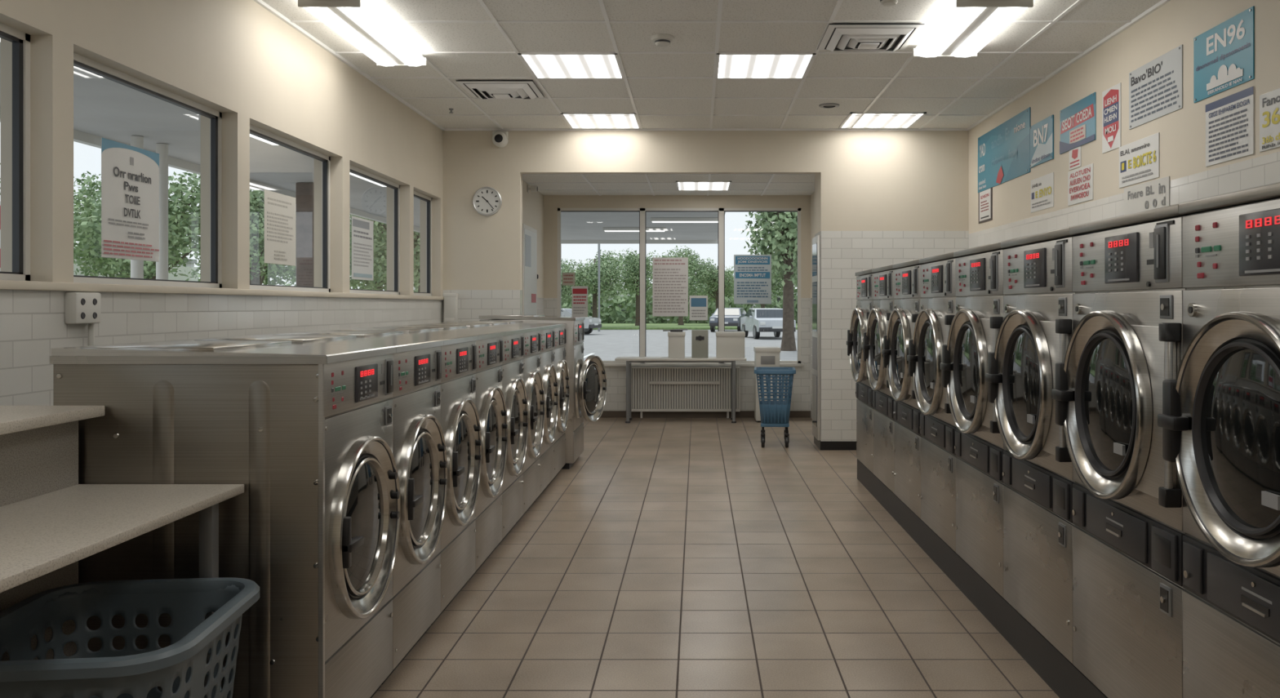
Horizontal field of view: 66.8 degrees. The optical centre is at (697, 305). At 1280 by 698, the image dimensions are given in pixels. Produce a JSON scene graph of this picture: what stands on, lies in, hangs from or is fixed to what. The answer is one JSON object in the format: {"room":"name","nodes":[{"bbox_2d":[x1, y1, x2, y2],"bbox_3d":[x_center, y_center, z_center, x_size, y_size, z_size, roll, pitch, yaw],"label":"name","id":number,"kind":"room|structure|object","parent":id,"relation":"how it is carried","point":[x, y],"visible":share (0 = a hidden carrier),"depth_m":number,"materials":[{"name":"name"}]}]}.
{"room":"laundry","nodes":[
{"label":"laundry","id":0,"kind":"room"},
{"bbox_2d":[0,0,443,405],"bbox_3d":[-2.575,-0.162,3.555,0.200,3.123,11.910,0,0,0],"label":"wall","id":1,"kind":"structure","parent":0,"point":[237,60],"depth_m":5.13,"materials":[{"name":"beige paint"}]},
{"bbox_2d":[0,22,30,280],"bbox_3d":[-2.585,-0.566,3.007,0.050,0.948,1.415,0,0,0],"label":"window","id":2,"kind":"structure","parent":1,"relation":"in","point":[20,41],"depth_m":3.68,"materials":[{"name":"white paint"}]},
{"bbox_2d":[64,292,100,346],"bbox_3d":[-2.449,0.152,3.860,0.053,0.412,0.160,0,0,0],"label":"box","id":3,"kind":"object","parent":1,"relation":"attached to","point":[80,308],"visible":0.78,"depth_m":3.83,"materials":[{"name":"white plastic"}]},
{"bbox_2d":[73,52,222,288],"bbox_3d":[-2.585,-0.566,4.525,0.050,0.948,1.370,0,0,0],"label":"window","id":4,"kind":"structure","parent":1,"relation":"in","point":[83,63],"depth_m":4.93,"materials":[{"name":"white paint"}]},
{"bbox_2d":[101,137,159,262],"bbox_3d":[-2.562,-0.468,4.388,0.007,0.515,0.445,0,0,0],"label":"poster","id":5,"kind":"object","parent":4,"relation":"attached to","point":[130,175],"visible":1,"depth_m":4.37,"materials":[{"name":"white paper"}]},
{"bbox_2d":[0,280,444,300],"bbox_3d":[-2.471,-0.075,3.604,0.048,0.034,11.608,0,0,0],"label":"window sill","id":6,"kind":"structure","parent":1,"relation":"attached to","point":[4,284],"depth_m":4.52,"materials":[{"name":"beige paint"}]},
{"bbox_2d":[249,124,330,292],"bbox_3d":[-2.585,-0.566,6.050,0.050,0.948,1.400,0,0,0],"label":"window","id":7,"kind":"structure","parent":1,"relation":"in","point":[255,131],"depth_m":6.70,"materials":[{"name":"white paint"}]},
{"bbox_2d":[264,189,295,266],"bbox_3d":[-2.564,-0.472,5.955,0.004,0.435,0.450,0,0,0],"label":"poster","id":8,"kind":"object","parent":7,"relation":"attached to","point":[279,209],"visible":1,"depth_m":5.94,"materials":[{"name":"grey paper"}]},
{"bbox_2d":[349,164,399,294],"bbox_3d":[-2.585,-0.566,7.610,0.050,0.948,1.440,0,0,0],"label":"window","id":9,"kind":"structure","parent":1,"relation":"in","point":[353,170],"depth_m":8.28,"materials":[{"name":"white paint"}]},
{"bbox_2d":[351,215,373,280],"bbox_3d":[-2.564,-0.435,7.420,0.004,0.470,0.480,0,0,0],"label":"poster","id":10,"kind":"object","parent":9,"relation":"attached to","point":[362,228],"visible":1,"depth_m":7.40,"materials":[{"name":"grey paper"}]},
{"bbox_2d":[413,191,431,296],"bbox_3d":[-2.585,-0.566,8.885,0.050,0.948,0.890,0,0,0],"label":"window","id":11,"kind":"structure","parent":1,"relation":"in","point":[428,200],"depth_m":9.28,"materials":[{"name":"white paint"}]},
{"bbox_2d":[522,180,543,315],"bbox_3d":[-2.005,0.005,10.940,0.150,2.790,2.820,0,0,0],"label":"wall","id":12,"kind":"structure","parent":0,"point":[532,202],"depth_m":11.74,"materials":[{"name":"beige paint"}]},
{"bbox_2d":[522,223,537,315],"bbox_3d":[-1.910,-0.370,11.000,0.036,1.060,0.900,0,0,0],"label":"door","id":13,"kind":"structure","parent":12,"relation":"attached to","point":[529,233],"depth_m":10.91,"materials":[{"name":"white paint"}]},
{"bbox_2d":[522,174,814,195],"bbox_3d":[-0.255,-1.440,10.930,3.550,0.100,2.840,0,0,0],"label":"ceiling","id":14,"kind":"structure","parent":0,"point":[545,188],"depth_m":11.11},
{"bbox_2d":[522,173,814,195],"bbox_3d":[-0.255,-1.387,10.930,3.350,0.007,2.440,0,0,0],"label":"grid","id":15,"kind":"object","parent":14,"relation":"attached to","point":[582,175],"visible":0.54,"depth_m":10.71,"materials":[{"name":"white"}]},
{"bbox_2d":[675,180,731,190],"bbox_3d":[0.070,-1.384,11.150,0.620,0.013,0.800,0,0,0],"label":"ceiling light panel","id":16,"kind":"object","parent":14,"relation":"in","point":[681,184],"depth_m":11.06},
{"bbox_2d":[543,195,810,410],"bbox_3d":[-0.255,0.005,12.250,3.350,2.790,0.200,0,0,0],"label":"wall","id":17,"kind":"structure","parent":0,"point":[615,400],"depth_m":12.15,"materials":[{"name":"beige paint"}]},
{"bbox_2d":[557,208,800,363],"bbox_3d":[-0.230,-0.255,12.185,3.060,1.950,0.070,0,0,0],"label":"window","id":18,"kind":"structure","parent":17,"relation":"in","point":[642,211],"depth_m":12.15,"materials":[{"name":"white paint"}]},
{"bbox_2d":[572,285,587,316],"bbox_3d":[-1.480,-0.055,12.172,0.200,0.390,0.004,0,0,0],"label":"window sticker","id":19,"kind":"object","parent":18,"relation":"attached to","point":[580,293],"visible":0.98,"depth_m":12.17,"materials":[{"name":"white"}]},
{"bbox_2d":[652,257,688,315],"bbox_3d":[-0.342,-0.240,12.172,0.446,0.740,0.003,0,0,0],"label":"poster","id":20,"kind":"object","parent":18,"relation":"attached to","point":[669,274],"visible":1,"depth_m":12.17,"materials":[{"name":"white paper"}]},
{"bbox_2d":[689,295,707,319],"bbox_3d":[0.015,0.025,12.172,0.230,0.310,0.003,0,0,0],"label":"window sticker","id":21,"kind":"object","parent":18,"relation":"attached to","point":[698,304],"visible":1,"depth_m":12.17,"materials":[{"name":"white"}]},
{"bbox_2d":[733,254,771,303],"bbox_3d":[0.694,-0.335,12.171,0.471,0.620,0.007,0,0,0],"label":"poster","id":22,"kind":"object","parent":18,"relation":"attached to","point":[752,273],"visible":1,"depth_m":12.17,"materials":[{"name":"grey paper"}]},
{"bbox_2d":[603,363,804,366],"bbox_3d":[-0.230,0.738,12.140,3.120,0.035,0.080,0,0,0],"label":"sill","id":23,"kind":"structure","parent":17,"relation":"attached to","point":[605,364],"depth_m":12.10,"materials":[{"name":"white paint"}]},
{"bbox_2d":[443,130,968,441],"bbox_3d":[0.081,-0.162,9.660,5.111,3.123,0.500,0,0,0],"label":"wall","id":24,"kind":"structure","parent":0,"point":[882,198],"depth_m":9.41,"materials":[{"name":"paint"}]},
{"bbox_2d":[443,293,458,322],"bbox_3d":[-2.385,0.030,9.362,0.126,0.310,0.094,0,0,0],"label":"paper towel dispenser","id":25,"kind":"object","parent":24,"relation":"attached to","point":[451,300],"visible":0.82,"depth_m":9.32,"materials":[{"name":"white plastic"}]},
{"bbox_2d":[472,186,502,215],"bbox_3d":[-2.040,-1.016,9.391,0.280,0.280,0.036,0,0,0],"label":"wall clock","id":26,"kind":"object","parent":24,"relation":"attached to","point":[486,201],"visible":1,"depth_m":9.39,"materials":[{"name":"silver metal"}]},
{"bbox_2d":[492,130,508,147],"bbox_3d":[-1.910,-1.617,9.349,0.150,0.157,0.120,0,0,0],"label":"security camera","id":27,"kind":"object","parent":24,"relation":"attached to","point":[500,138],"visible":1,"depth_m":9.32,"materials":[{"name":"white plastic"}]},
{"bbox_2d":[600,410,856,449],"bbox_3d":[0.353,1.357,10.776,4.566,0.085,2.748,0,0,0],"label":"baseboard","id":28,"kind":"structure","parent":24,"relation":"attached to","point":[606,414],"depth_m":12.14,"materials":[{"name":"brown"}]},
{"bbox_2d":[812,235,820,439],"bbox_3d":[1.183,0.310,9.660,0.031,2.000,0.460,0,0,0],"label":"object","id":29,"kind":"object","parent":24,"relation":"attached to","point":[816,240],"visible":1,"depth_m":9.51,"materials":[{"name":"silver metal"}]},
{"bbox_2d":[262,0,1161,128],"bbox_3d":[0.081,-1.773,3.555,5.511,0.100,11.910,0,0,0],"label":"ceiling","id":30,"kind":"structure","parent":0,"point":[424,37],"depth_m":6.71,"materials":[{"name":"tile"}]},
{"bbox_2d":[297,0,426,66],"bbox_3d":[-2.020,-1.674,5.960,0.340,0.082,1.320,0,0,0],"label":"fluorescent light fixture","id":31,"kind":"object","parent":30,"relation":"attached to","point":[353,20],"visible":1,"depth_m":5.79,"materials":[{"name":"white plastic"}]},
{"bbox_2d":[456,80,544,99],"bbox_3d":[-1.545,-1.683,7.650,0.580,0.062,0.580,0,0,0],"label":"ceiling vent","id":32,"kind":"object","parent":30,"relation":"in","point":[484,90],"visible":1,"depth_m":7.53,"materials":[{"name":"grey plastic"}]},
{"bbox_2d":[517,53,625,79],"bbox_3d":[-0.882,-1.717,6.930,0.675,0.013,0.720,0,0,0],"label":"ceiling light panel","id":33,"kind":"object","parent":30,"relation":"in","point":[541,65],"depth_m":6.92,"materials":[{"name":"plastic"}]},
{"bbox_2d":[560,112,640,128],"bbox_3d":[-0.882,-1.717,8.980,0.675,0.013,0.720,0,0,0],"label":"ceiling light panel","id":34,"kind":"object","parent":30,"relation":"in","point":[574,122],"depth_m":8.99,"materials":[{"name":"plastic"}]},
{"bbox_2d":[253,0,1170,130],"bbox_3d":[0.081,-1.714,3.605,5.111,0.021,11.610,0,0,0],"label":"grid","id":35,"kind":"object","parent":30,"relation":"attached to","point":[291,23],"visible":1,"depth_m":7.03,"materials":[{"name":"white"}]},
{"bbox_2d":[715,53,816,79],"bbox_3d":[0.468,-1.717,6.930,0.675,0.013,0.720,0,0,0],"label":"ceiling light panel","id":36,"kind":"object","parent":30,"relation":"in","point":[728,65],"depth_m":6.92,"materials":[{"name":"plastic"}]},
{"bbox_2d":[817,23,924,51],"bbox_3d":[1.090,-1.683,6.170,0.580,0.062,0.580,0,0,0],"label":"ceiling vent","id":37,"kind":"object","parent":30,"relation":"in","point":[837,37],"visible":1,"depth_m":6.06,"materials":[{"name":"grey plastic"}]},
{"bbox_2d":[838,111,926,128],"bbox_3d":[1.698,-1.717,8.960,0.675,0.013,0.720,0,0,0],"label":"ceiling light panel","id":38,"kind":"object","parent":30,"relation":"in","point":[865,122],"depth_m":8.95,"materials":[{"name":"plastic"}]},
{"bbox_2d":[913,0,1033,57],"bbox_3d":[1.630,-1.674,5.840,0.420,0.082,1.080,0,0,0],"label":"fluorescent light fixture","id":39,"kind":"object","parent":30,"relation":"attached to","point":[967,26],"visible":1,"depth_m":5.69,"materials":[{"name":"white plastic"}]},
{"bbox_2d":[371,417,1059,697],"bbox_3d":[0.081,1.450,4.975,5.511,0.100,14.750,0,0,0],"label":"floor","id":40,"kind":"structure","parent":0,"point":[673,557],"depth_m":4.78,"materials":[{"name":"tile"}]},
{"bbox_2d":[0,405,244,697],"bbox_3d":[-1.913,0.849,1.897,1.119,1.103,1.993,0,0,0],"label":"table","id":41,"kind":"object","parent":40,"relation":"on","point":[50,522],"depth_m":2.63,"materials":[{"name":"laminate"}]},
{"bbox_2d":[0,577,259,697],"bbox_3d":[-1.475,1.083,2.420,0.586,0.624,0.676,0,0,-6],"label":"laundry basket","id":42,"kind":"object","parent":40,"relation":"on","point":[180,668],"visible":1,"depth_m":2.55,"materials":[{"name":"grey plastic"}]},
{"bbox_2d":[49,340,400,697],"bbox_3d":[-1.500,0.763,3.234,0.880,1.274,0.672,0,0,0],"label":"washing machine","id":43,"kind":"object","parent":40,"relation":"on","point":[306,429],"visible":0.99,"depth_m":2.91,"materials":[{"name":"metal"}]},
{"bbox_2d":[177,334,447,684],"bbox_3d":[-1.500,0.763,3.905,0.880,1.274,0.665,0,0,0],"label":"washing machine","id":44,"kind":"object","parent":40,"relation":"on","point":[419,445],"visible":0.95,"depth_m":3.86,"materials":[{"name":"metal"}]},
{"bbox_2d":[258,331,481,625],"bbox_3d":[-1.500,0.763,4.572,0.880,1.274,0.665,0,0,0],"label":"washing machine","id":45,"kind":"object","parent":40,"relation":"on","point":[460,426],"visible":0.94,"depth_m":4.53,"materials":[{"name":"metal"}]},
{"bbox_2d":[315,328,507,582],"bbox_3d":[-1.500,0.763,5.239,0.880,1.274,0.665,0,0,0],"label":"washing machine","id":46,"kind":"object","parent":40,"relation":"on","point":[491,405],"visible":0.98,"depth_m":5.20,"materials":[{"name":"metal"}]},
{"bbox_2d":[364,325,528,548],"bbox_3d":[-1.500,0.763,5.905,0.880,1.274,0.665,0,0,0],"label":"washing machine","id":47,"kind":"object","parent":40,"relation":"on","point":[513,388],"visible":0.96,"depth_m":5.87,"materials":[{"name":"metal"}]},
{"bbox_2d":[402,324,544,522],"bbox_3d":[-1.500,0.763,6.572,0.880,1.274,0.665,0,0,0],"label":"washing machine","id":48,"kind":"object","parent":40,"relation":"on","point":[532,378],"visible":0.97,"depth_m":6.56,"materials":[{"name":"metal"}]},
{"bbox_2d":[426,322,558,502],"bbox_3d":[-1.500,0.763,7.239,0.880,1.274,0.665,0,0,0],"label":"washing machine","id":49,"kind":"object","parent":40,"relation":"on","point":[547,369],"visible":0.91,"depth_m":7.23,"materials":[{"name":"metal"}]},
{"bbox_2d":[452,320,569,484],"bbox_3d":[-1.500,0.763,7.907,0.880,1.274,0.665,0,0,0],"label":"washing machine","id":50,"kind":"object","parent":40,"relation":"on","point":[560,364],"visible":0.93,"depth_m":7.90,"materials":[{"name":"metal"}]},
{"bbox_2d":[479,315,607,469],"bbox_3d":[-1.353,0.741,8.650,1.044,1.318,0.698,0,0,0],"label":"washing machine","id":51,"kind":"object","parent":40,"relation":"on","point":[588,378],"visible":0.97,"depth_m":8.41,"materials":[{"name":"metal"}]},
{"bbox_2d":[614,356,746,422],"bbox_3d":[-0.200,1.014,11.775,1.570,0.772,0.450,0,0,0],"label":"folding table","id":52,"kind":"object","parent":40,"relation":"on","point":[628,360],"visible":0.99,"depth_m":11.58,"materials":[{"name":"white paint"}]},
{"bbox_2d":[667,331,685,358],"bbox_3d":[-0.254,0.470,11.780,0.209,0.314,0.252,0,0,0],"label":"storage box","id":53,"kind":"object","parent":52,"relation":"on","point":[676,339],"visible":1,"depth_m":11.66,"materials":[{"name":"white plastic"}]},
{"bbox_2d":[691,329,708,358],"bbox_3d":[0.030,0.460,11.778,0.200,0.335,0.243,0,0,0],"label":"dispenser box","id":54,"kind":"object","parent":52,"relation":"on","point":[700,338],"visible":1,"depth_m":11.66,"materials":[{"name":"grey"}]},
{"bbox_2d":[715,331,745,358],"bbox_3d":[0.400,0.470,11.780,0.352,0.314,0.252,0,0,0],"label":"storage box","id":55,"kind":"object","parent":52,"relation":"on","point":[729,344],"visible":1,"depth_m":11.66,"materials":[{"name":"white plastic"}]},
{"bbox_2d":[631,366,740,417],"bbox_3d":[-0.150,1.080,12.072,1.360,0.640,0.153,0,0,0],"label":"radiator","id":56,"kind":"object","parent":40,"relation":"on","point":[653,388],"visible":0.96,"depth_m":12.05,"materials":[{"name":"grey"}]},
{"bbox_2d":[753,346,780,422],"bbox_3d":[0.845,0.950,11.769,0.306,0.900,0.318,0,0,0],"label":"waste bin","id":57,"kind":"object","parent":40,"relation":"on","point":[769,357],"visible":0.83,"depth_m":11.62,"materials":[{"name":"white plastic"}]},
{"bbox_2d":[754,366,795,447],"bbox_3d":[0.776,1.014,9.720,0.414,0.771,0.504,0,0,4],"label":"cart","id":58,"kind":"object","parent":40,"relation":"on","point":[775,413],"visible":1,"depth_m":9.54,"materials":[{"name":"blue plastic"}]},
{"bbox_2d":[755,367,793,423],"bbox_3d":[0.776,0.897,9.720,0.375,0.526,0.465,0,0,4],"label":"basket","id":59,"kind":"object","parent":58,"relation":"on","point":[775,411],"depth_m":9.53,"materials":[{"name":"blue plastic"}]},
{"bbox_2d":[846,269,875,497],"bbox_3d":[1.894,0.564,7.476,1.392,1.672,0.754,0,0,0],"label":"dryer","id":60,"kind":"object","parent":40,"relation":"on","point":[864,280],"visible":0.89,"depth_m":7.45,"materials":[{"name":"metal"}]},
{"bbox_2d":[862,264,896,519],"bbox_3d":[1.894,0.564,6.722,1.392,1.672,0.754,0,0,0],"label":"dryer","id":61,"kind":"object","parent":40,"relation":"on","point":[882,402],"visible":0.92,"depth_m":6.70,"materials":[{"name":"metal"}]},
{"bbox_2d":[881,258,923,547],"bbox_3d":[1.894,0.564,5.968,1.392,1.672,0.754,0,0,0],"label":"dryer","id":62,"kind":"object","parent":40,"relation":"on","point":[907,275],"visible":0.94,"depth_m":5.92,"materials":[{"name":"metal"}]},
{"bbox_2d":[906,251,958,586],"bbox_3d":[1.894,0.564,5.214,1.392,1.672,0.754,0,0,0],"label":"dryer","id":63,"kind":"object","parent":40,"relation":"on","point":[937,428],"visible":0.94,"depth_m":5.16,"materials":[{"name":"metal"}]},
{"bbox_2d":[939,241,1006,637],"bbox_3d":[1.894,0.564,4.460,1.392,1.672,0.754,0,0,0],"label":"dryer","id":64,"kind":"object","parent":40,"relation":"on","point":[978,319],"visible":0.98,"depth_m":4.40,"materials":[{"name":"metal"}]},
{"bbox_2d":[985,226,1076,697],"bbox_3d":[1.894,0.564,3.706,1.392,1.672,0.754,0,0,0],"label":"dryer","id":65,"kind":"object","parent":40,"relation":"on","point":[1035,332],"visible":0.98,"depth_m":3.63,"materials":[{"name":"metal"}]},
{"bbox_2d":[1051,204,1190,697],"bbox_3d":[1.894,0.564,2.952,1.392,1.672,0.754,0,0,0],"label":"dryer","id":66,"kind":"object","parent":40,"relation":"on","point":[1126,340],"visible":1,"depth_m":2.87,"materials":[{"name":"metal"}]},
{"bbox_2d":[1157,182,1279,697],"bbox_3d":[1.894,0.564,2.198,1.392,1.672,0.754,0,0,0],"label":"dryer","id":67,"kind":"object","parent":40,"relation":"on","point":[1220,419],"visible":1,"depth_m":2.30,"materials":[{"name":"metal"}]},
{"bbox_2d":[810,191,814,418],"bbox_3d":[1.495,0.005,11.130,0.150,2.790,2.440,0,0,0],"label":"wall","id":68,"kind":"structure","parent":0,"point":[812,196],"depth_m":12.02,"materials":[{"name":"white tile"}]},
{"bbox_2d":[968,0,1279,248],"bbox_3d":[2.736,-0.162,3.555,0.200,3.123,11.910,0,0,0],"label":"wall","id":69,"kind":"structure","parent":0,"point":[1176,23],"depth_m":5.86,"materials":[{"name":"beige paint"}]},
{"bbox_2d":[978,187,992,223],"bbox_3d":[2.631,-0.922,8.855,0.008,0.305,0.410,0,0,0],"label":"framed notice","id":70,"kind":"object","parent":69,"relation":"attached to","point":[985,197],"visible":1,"depth_m":8.83,"materials":[{"name":"grey"}]},
{"bbox_2d":[977,106,1030,192],"bbox_3d":[2.629,-1.317,8.370,0.014,0.515,1.420,0,0,0],"label":"poster","id":71,"kind":"object","parent":69,"relation":"attached to","point":[1003,151],"visible":1,"depth_m":8.29,"materials":[{"name":"blue"}]},
{"bbox_2d":[1030,114,1053,168],"bbox_3d":[2.628,-1.252,7.401,0.014,0.325,0.488,0,0,0],"label":"poster","id":72,"kind":"object","parent":69,"relation":"attached to","point":[1042,133],"visible":1,"depth_m":7.37,"materials":[{"name":"blue"}]},
{"bbox_2d":[1031,172,1053,213],"bbox_3d":[2.631,-0.863,7.399,0.009,0.255,0.483,0,0,0],"label":"price sign","id":73,"kind":"object","parent":69,"relation":"attached to","point":[1042,187],"visible":1,"depth_m":7.37,"materials":[{"name":"white"}]},
{"bbox_2d":[1069,146,1081,170],"bbox_3d":[2.632,-1.030,6.747,0.007,0.140,0.205,0,0,0],"label":"poster","id":74,"kind":"object","parent":69,"relation":"attached to","point":[1075,154],"visible":1,"depth_m":6.73,"materials":[{"name":"white"}]},
{"bbox_2d":[1059,92,1096,154],"bbox_3d":[2.630,-1.258,6.710,0.010,0.315,0.620,0,0,0],"label":"promotional poster","id":75,"kind":"object","parent":69,"relation":"attached to","point":[1078,119],"visible":1,"depth_m":6.67,"materials":[{"name":"blue paper"}]},
{"bbox_2d":[1067,163,1093,205],"bbox_3d":[2.631,-0.830,6.657,0.009,0.240,0.427,0,0,0],"label":"notice","id":76,"kind":"object","parent":69,"relation":"attached to","point":[1080,180],"visible":1,"depth_m":6.64,"materials":[{"name":"white"}]},
{"bbox_2d":[1102,82,1120,153],"bbox_3d":[2.630,-1.190,6.155,0.011,0.400,0.270,0,0,0],"label":"sign","id":77,"kind":"object","parent":69,"relation":"attached to","point":[1111,97],"visible":1,"depth_m":6.15,"materials":[{"name":"white"}]},
{"bbox_2d":[1119,132,1159,188],"bbox_3d":[2.630,-0.863,5.780,0.011,0.255,0.520,0,0,0],"label":"poster","id":78,"kind":"object","parent":69,"relation":"attached to","point":[1139,160],"visible":1,"depth_m":5.75,"materials":[{"name":"white"}]},
{"bbox_2d":[1124,176,1169,215],"bbox_3d":[2.631,-0.637,5.685,0.009,0.175,0.570,0,0,0],"label":"paper notice","id":79,"kind":"object","parent":69,"relation":"attached to","point":[1153,194],"visible":0.98,"depth_m":5.65,"materials":[{"name":"grey"}]},
{"bbox_2d":[1128,44,1182,129],"bbox_3d":[2.631,-1.248,5.577,0.010,0.345,0.645,0,0,0],"label":"notice sign","id":80,"kind":"object","parent":69,"relation":"attached to","point":[1156,86],"visible":1,"depth_m":5.55,"materials":[{"name":"grey"}]},
{"bbox_2d":[1193,5,1254,102],"bbox_3d":[2.630,-1.248,4.855,0.012,0.345,0.550,0,0,0],"label":"promotional poster","id":81,"kind":"object","parent":69,"relation":"attached to","point":[1224,55],"visible":1,"depth_m":4.82,"materials":[{"name":"teal paper"}]},
{"bbox_2d":[1205,86,1254,166],"bbox_3d":[2.631,-0.880,4.795,0.008,0.320,0.430,0,0,0],"label":"sign","id":82,"kind":"object","parent":69,"relation":"attached to","point":[1230,119],"visible":1,"depth_m":4.77,"materials":[{"name":"white"}]},
{"bbox_2d":[1259,88,1279,151],"bbox_3d":[2.631,-0.853,4.305,0.009,0.265,0.450,0,0,0],"label":"price sign","id":83,"kind":"object","parent":69,"relation":"attached to","point":[1269,102],"visible":1,"depth_m":4.45,"materials":[{"name":"white"}]},
{"label":"outside","id":84,"kind":"structure","parent":0,"visible":0},
{"bbox_2d":[582,329,797,360],"bbox_3d":[-5.000,1.620,50.000,130.000,0.200,140.000,0,0,0],"label":"parking lot","id":85,"kind":"structure","parent":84,"point":[607,344],"depth_m":39.46,"materials":[{"name":"asphalt"}]},
{"bbox_2d":[73,249,198,281],"bbox_3d":[-33.000,-0.440,41.500,14.400,3.920,17.200,0,0,0],"label":"building","id":86,"kind":"structure","parent":85,"relation":"on","point":[190,264],"depth_m":48.42,"materials":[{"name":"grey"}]},
{"bbox_2d":[130,135,143,278],"bbox_3d":[-4.950,0.013,8.550,0.180,3.015,0.180,0,0,0],"label":"post","id":87,"kind":"object","parent":85,"relation":"on","point":[136,266],"visible":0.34,"depth_m":8.51,"materials":[{"name":"metal"}]},
{"bbox_2d":[155,143,168,279],"bbox_3d":[-4.950,0.013,8.950,0.180,3.015,0.180,0,0,0],"label":"post","id":88,"kind":"object","parent":85,"relation":"on","point":[162,267],"visible":0.34,"depth_m":8.91,"materials":[{"name":"metal"}]},
{"bbox_2d":[296,182,314,287],"bbox_3d":[-4.700,0.013,11.900,0.420,3.015,0.420,0,0,0],"label":"column","id":89,"kind":"structure","parent":85,"relation":"on","point":[304,191],"depth_m":11.73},
{"bbox_2d":[0,41,725,244],"bbox_3d":[-2.440,-1.710,9.040,5.880,0.580,26.080,0,0,0],"label":"canopy","id":90,"kind":"object","parent":89,"relation":"on","point":[652,220],"depth_m":10.03,"materials":[{"name":"white plastic"}]},
{"bbox_2d":[349,214,419,292],"bbox_3d":[-10.765,-1.939,36.219,4.640,6.919,4.686,0,0,-26],"label":"tree","id":91,"kind":"object","parent":85,"relation":"on","point":[382,272],"visible":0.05,"depth_m":35.03,"materials":[{"name":"green plant"}]},
{"bbox_2d":[198,255,797,323],"bbox_3d":[-10.012,-1.568,78.517,70.519,6.660,3.675,0,0,0],"label":"hedge","id":92,"kind":"object","parent":85,"relation":"on","point":[613,313],"visible":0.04,"depth_m":77.60,"materials":[{"name":"green plant"}]},
{"bbox_2d":[561,308,601,333],"bbox_3d":[-7.481,0.815,51.995,4.380,1.430,1.960,0,0,16],"label":"car","id":93,"kind":"object","parent":85,"relation":"on","point":[590,323],"visible":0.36,"depth_m":51.20,"materials":[{"name":"grey paint"}]},
{"bbox_2d":[593,321,797,329],"bbox_3d":[-10.000,1.440,67.000,100.000,0.140,86.000,0,0,0],"label":"grassy ground","id":94,"kind":"structure","parent":85,"relation":"on","point":[614,326],"depth_m":63.74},
{"bbox_2d":[73,171,199,277],"bbox_3d":[-20.983,-1.661,36.328,5.508,6.362,4.594,0,0,-18],"label":"tree","id":95,"kind":"object","parent":94,"relation":"on","point":[88,181],"visible":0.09,"depth_m":34.72,"materials":[{"name":"green plant"}]},
{"bbox_2d":[73,171,200,280],"bbox_3d":[-17.782,-1.406,30.822,5.304,5.853,4.686,0,0,37],"label":"bush","id":96,"kind":"object","parent":94,"relation":"on","point":[178,222],"visible":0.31,"depth_m":30.17,"materials":[{"name":"green plant"}]},
{"bbox_2d":[182,172,296,284],"bbox_3d":[-15.223,-1.661,33.141,4.567,6.361,3.518,0,0,-29],"label":"tree","id":97,"kind":"object","parent":94,"relation":"on","point":[256,203],"visible":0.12,"depth_m":32.54,"materials":[{"name":"green plant"}]},
{"bbox_2d":[195,223,296,284],"bbox_3d":[-19.754,-1.661,44.222,4.964,6.362,5.146,0,0,-43],"label":"tree","id":98,"kind":"object","parent":94,"relation":"on","point":[259,280],"visible":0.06,"depth_m":44.10,"materials":[{"name":"green plant"}]},
{"bbox_2d":[349,213,386,290],"bbox_3d":[-12.791,-1.766,37.564,4.196,6.573,3.838,0,0,-16],"label":"tree","id":99,"kind":"object","parent":94,"relation":"on","point":[379,286],"visible":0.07,"depth_m":37.39,"materials":[{"name":"green plant"}]},
{"bbox_2d":[561,258,582,303],"bbox_3d":[-9.399,-0.866,63.778,3.824,4.771,3.641,0,0,-29],"label":"tree","id":100,"kind":"object","parent":94,"relation":"on","point":[565,268],"visible":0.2,"depth_m":63.66,"materials":[{"name":"green plant"}]},
{"bbox_2d":[564,249,630,317],"bbox_3d":[-7.069,-1.184,65.695,5.026,5.407,4.386,0,0,-8],"label":"tree","id":101,"kind":"object","parent":94,"relation":"on","point":[608,271],"visible":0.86,"depth_m":65.07,"materials":[{"name":"green plant"}]},
{"bbox_2d":[614,247,663,325],"bbox_3d":[-4.056,-1.307,68.037,3.272,5.654,4.246,0,0,-44],"label":"tree","id":102,"kind":"object","parent":94,"relation":"on","point":[632,261],"visible":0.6,"depth_m":67.73,"materials":[{"name":"green plant"}]},
{"bbox_2d":[662,244,710,324],"bbox_3d":[-0.725,-1.421,69.792,3.936,5.881,4.041,0,0,-24],"label":"tree","id":103,"kind":"object","parent":94,"relation":"on","point":[692,264],"visible":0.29,"depth_m":69.92,"materials":[{"name":"green plant"}]},
{"bbox_2d":[689,257,733,309],"bbox_3d":[1.699,-1.025,72.216,4.697,5.089,4.127,0,0,22],"label":"tree","id":104,"kind":"object","parent":94,"relation":"on","point":[713,279],"visible":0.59,"depth_m":71.57,"materials":[{"name":"green plant"}]},
{"bbox_2d":[730,262,783,307],"bbox_3d":[4.901,-1.343,73.729,4.777,5.725,4.032,0,0,-1],"label":"tree","id":105,"kind":"object","parent":94,"relation":"on","point":[779,289],"visible":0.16,"depth_m":72.97,"materials":[{"name":"green plant"}]},
{"bbox_2d":[709,307,746,332],"bbox_3d":[1.946,0.815,57.980,1.960,1.430,4.380,0,0,11],"label":"car","id":106,"kind":"object","parent":85,"relation":"on","point":[732,315],"visible":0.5,"depth_m":56.27,"materials":[{"name":"grey paint"}]},
{"bbox_2d":[740,307,795,338],"bbox_3d":[3.303,0.815,45.980,1.960,1.430,4.380,0,0,-9],"label":"car","id":107,"kind":"object","parent":85,"relation":"on","point":[756,320],"visible":0.8,"depth_m":44.89,"materials":[{"name":"grey paint"}]},
{"bbox_2d":[740,212,797,351],"bbox_3d":[3.687,-2.354,33.318,4.965,7.749,5.337,0,0,17],"label":"tree","id":108,"kind":"object","parent":85,"relation":"on","point":[781,240],"visible":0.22,"depth_m":32.56,"materials":[{"name":"green plant"}]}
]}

